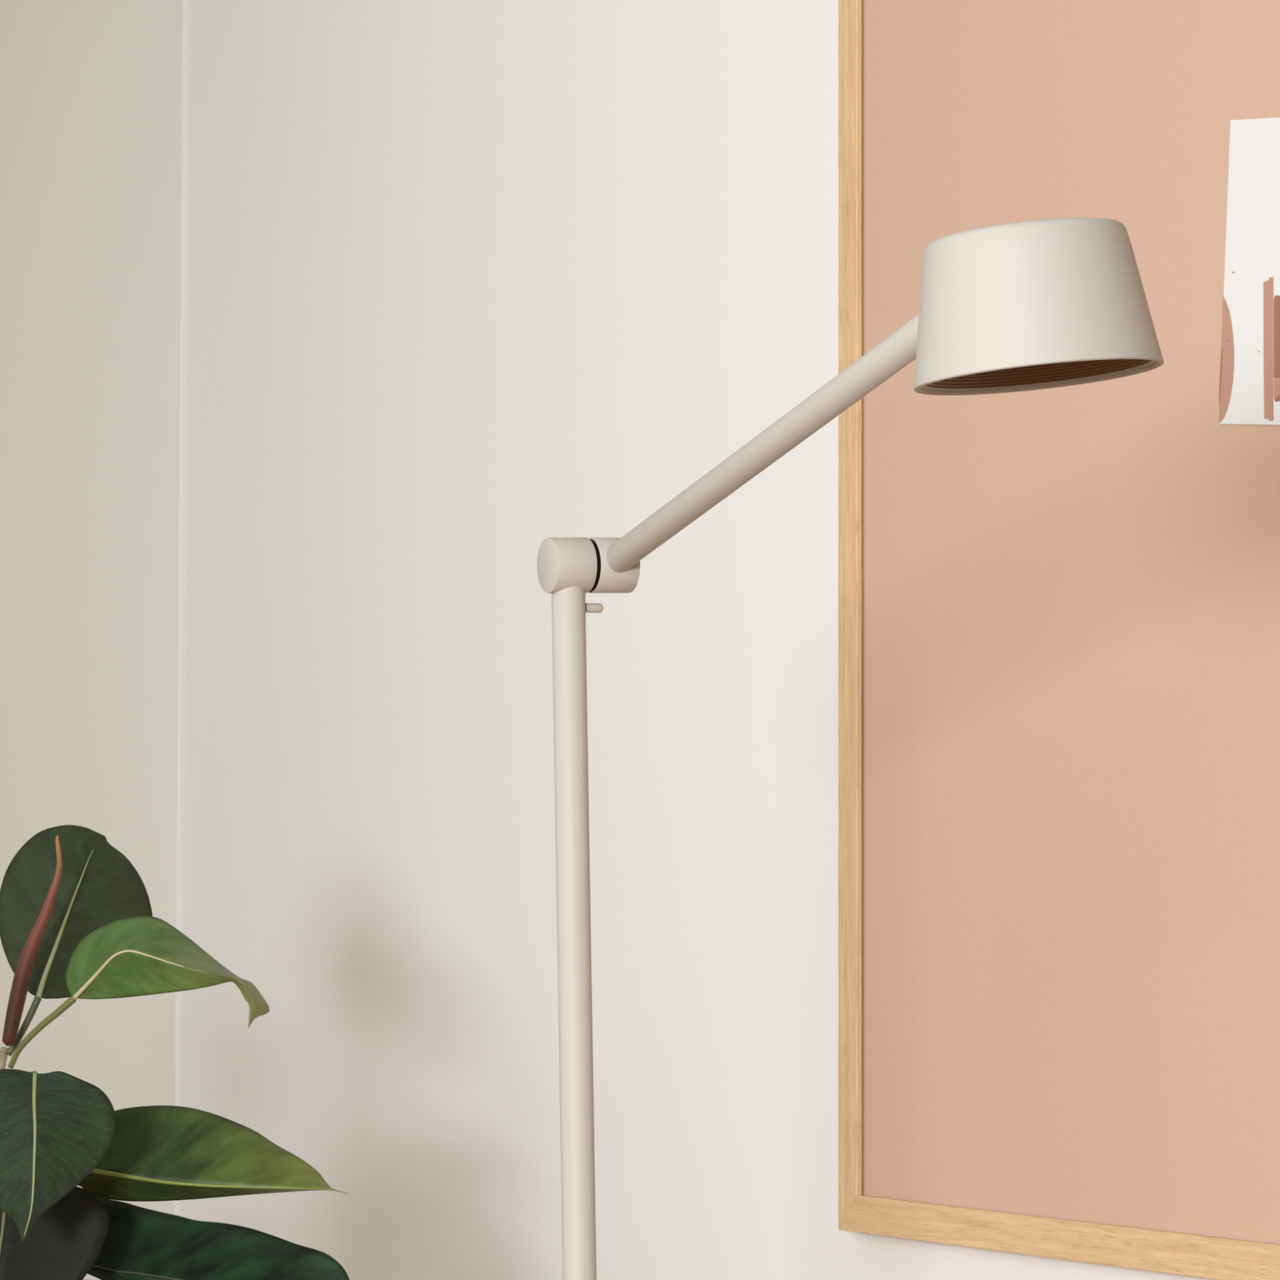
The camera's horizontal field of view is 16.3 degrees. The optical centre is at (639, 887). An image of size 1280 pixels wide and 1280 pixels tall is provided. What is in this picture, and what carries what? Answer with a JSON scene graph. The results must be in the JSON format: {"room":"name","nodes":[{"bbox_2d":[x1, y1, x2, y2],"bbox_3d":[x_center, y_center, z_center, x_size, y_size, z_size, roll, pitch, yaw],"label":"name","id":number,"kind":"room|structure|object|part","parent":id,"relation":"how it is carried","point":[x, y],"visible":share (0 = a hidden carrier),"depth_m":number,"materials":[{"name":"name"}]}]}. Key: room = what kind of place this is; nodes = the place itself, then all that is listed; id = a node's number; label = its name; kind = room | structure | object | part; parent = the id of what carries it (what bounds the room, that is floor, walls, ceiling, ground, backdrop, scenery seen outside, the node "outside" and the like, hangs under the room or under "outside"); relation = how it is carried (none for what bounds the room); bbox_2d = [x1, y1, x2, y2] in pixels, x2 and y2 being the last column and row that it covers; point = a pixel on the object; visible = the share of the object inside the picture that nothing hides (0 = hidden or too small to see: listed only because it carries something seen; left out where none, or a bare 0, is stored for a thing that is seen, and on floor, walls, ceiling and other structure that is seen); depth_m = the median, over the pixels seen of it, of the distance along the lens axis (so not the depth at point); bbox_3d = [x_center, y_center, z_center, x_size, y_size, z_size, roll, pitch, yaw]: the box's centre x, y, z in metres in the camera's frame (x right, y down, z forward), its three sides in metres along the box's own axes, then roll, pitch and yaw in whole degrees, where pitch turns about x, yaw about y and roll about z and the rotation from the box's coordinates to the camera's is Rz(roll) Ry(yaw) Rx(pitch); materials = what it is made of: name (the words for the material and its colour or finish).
{"room":"home office","nodes":[
{"label":"home office","id":0,"kind":"room"},
{"bbox_2d":[0,0,182,1279],"bbox_3d":[-1.300,-0.200,4.799,1.700,2.700,0.152,0,0,-28],"label":"wall","id":1,"kind":"structure","parent":0,"point":[91,91],"depth_m":5.10,"materials":[{"name":"white paint"}]},
{"bbox_2d":[182,0,1213,1279],"bbox_3d":[0.405,-0.200,3.511,0.100,2.700,4.067,0,0,-28],"label":"wall","id":2,"kind":"structure","parent":0,"point":[473,284],"depth_m":4.41,"materials":[{"name":"paint"}]},
{"bbox_2d":[173,0,191,1216],"bbox_3d":[-0.527,-0.200,5.149,0.006,2.700,0.060,0,0,-28],"label":"trim","id":3,"kind":"structure","parent":2,"relation":"attached to","point":[186,3],"depth_m":5.15,"materials":[{"name":"white paint"}]},
{"bbox_2d":[838,0,1279,1279],"bbox_3d":[0.625,-0.360,2.967,0.024,1.300,1.900,0,0,-28],"label":"board","id":4,"kind":"object","parent":2,"relation":"attached to","point":[1059,608],"visible":1,"depth_m":3.52,"materials":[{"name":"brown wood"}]},
{"bbox_3d":[0.185,-0.360,3.792,0.024,1.299,0.031,0,0,-28],"label":"frame rail","id":5,"kind":"part","parent":4,"relation":"part of","materials":[{"name":"brown wood"}]},
{"bbox_3d":[0.625,0.275,2.967,0.024,0.031,1.899,0,0,-28],"label":"frame rail","id":6,"kind":"part","parent":4,"relation":"part of","materials":[{"name":"brown wood"}]},
{"bbox_2d":[1218,117,1279,425],"bbox_3d":[0.485,-0.444,3.219,0.001,0.247,0.236,0,0,-28],"label":"art print","id":7,"kind":"object","parent":4,"relation":"attached to","point":[1249,392],"visible":1,"depth_m":3.29,"materials":[{"name":"white paper"}]},
{"bbox_3d":[-0.300,1.200,2.800,5.800,0.100,6.800,0,0,0],"label":"floor","id":8,"kind":"structure","parent":0,"visible":0},
{"bbox_2d":[0,825,349,1279],"bbox_3d":[-0.469,0.550,3.572,0.490,1.201,0.333,0,0,0],"label":"rubber plant","id":9,"kind":"object","parent":8,"relation":"on","point":[77,920],"visible":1,"depth_m":3.55,"materials":[{"name":"green plant"}]},
{"bbox_3d":[-0.522,0.538,3.583,0.018,0.824,0.082,0,0,-34],"label":"stem","id":10,"kind":"part","parent":9,"relation":"part of","materials":[{"name":"green plant"}]},
{"bbox_2d":[537,217,1164,1279],"bbox_3d":[0.051,0.402,2.584,0.260,1.496,0.704,0,0,-19],"label":"floor lamp","id":11,"kind":"object","parent":8,"relation":"on","point":[1060,302],"visible":1,"depth_m":2.45,"materials":[{"name":"white metal"}]},
{"bbox_2d":[589,538,600,591],"bbox_3d":[-0.032,-0.202,2.800,0.004,0.033,0.033,0,0,-24],"label":"washer","id":12,"kind":"object","parent":11,"relation":"in","point":[594,544],"depth_m":2.79,"materials":[{"name":"black rubber"}]},
{"bbox_3d":[0.075,-0.256,2.592,0.018,0.126,0.471,0,0,-24],"label":"arm","id":13,"kind":"part","parent":11,"relation":"part of","materials":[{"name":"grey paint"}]},
{"bbox_3d":[0.208,-0.303,2.335,0.130,0.086,0.131,0,0,0],"label":"lamp shade","id":14,"kind":"part","parent":11,"relation":"part of","materials":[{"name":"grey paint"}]}
]}

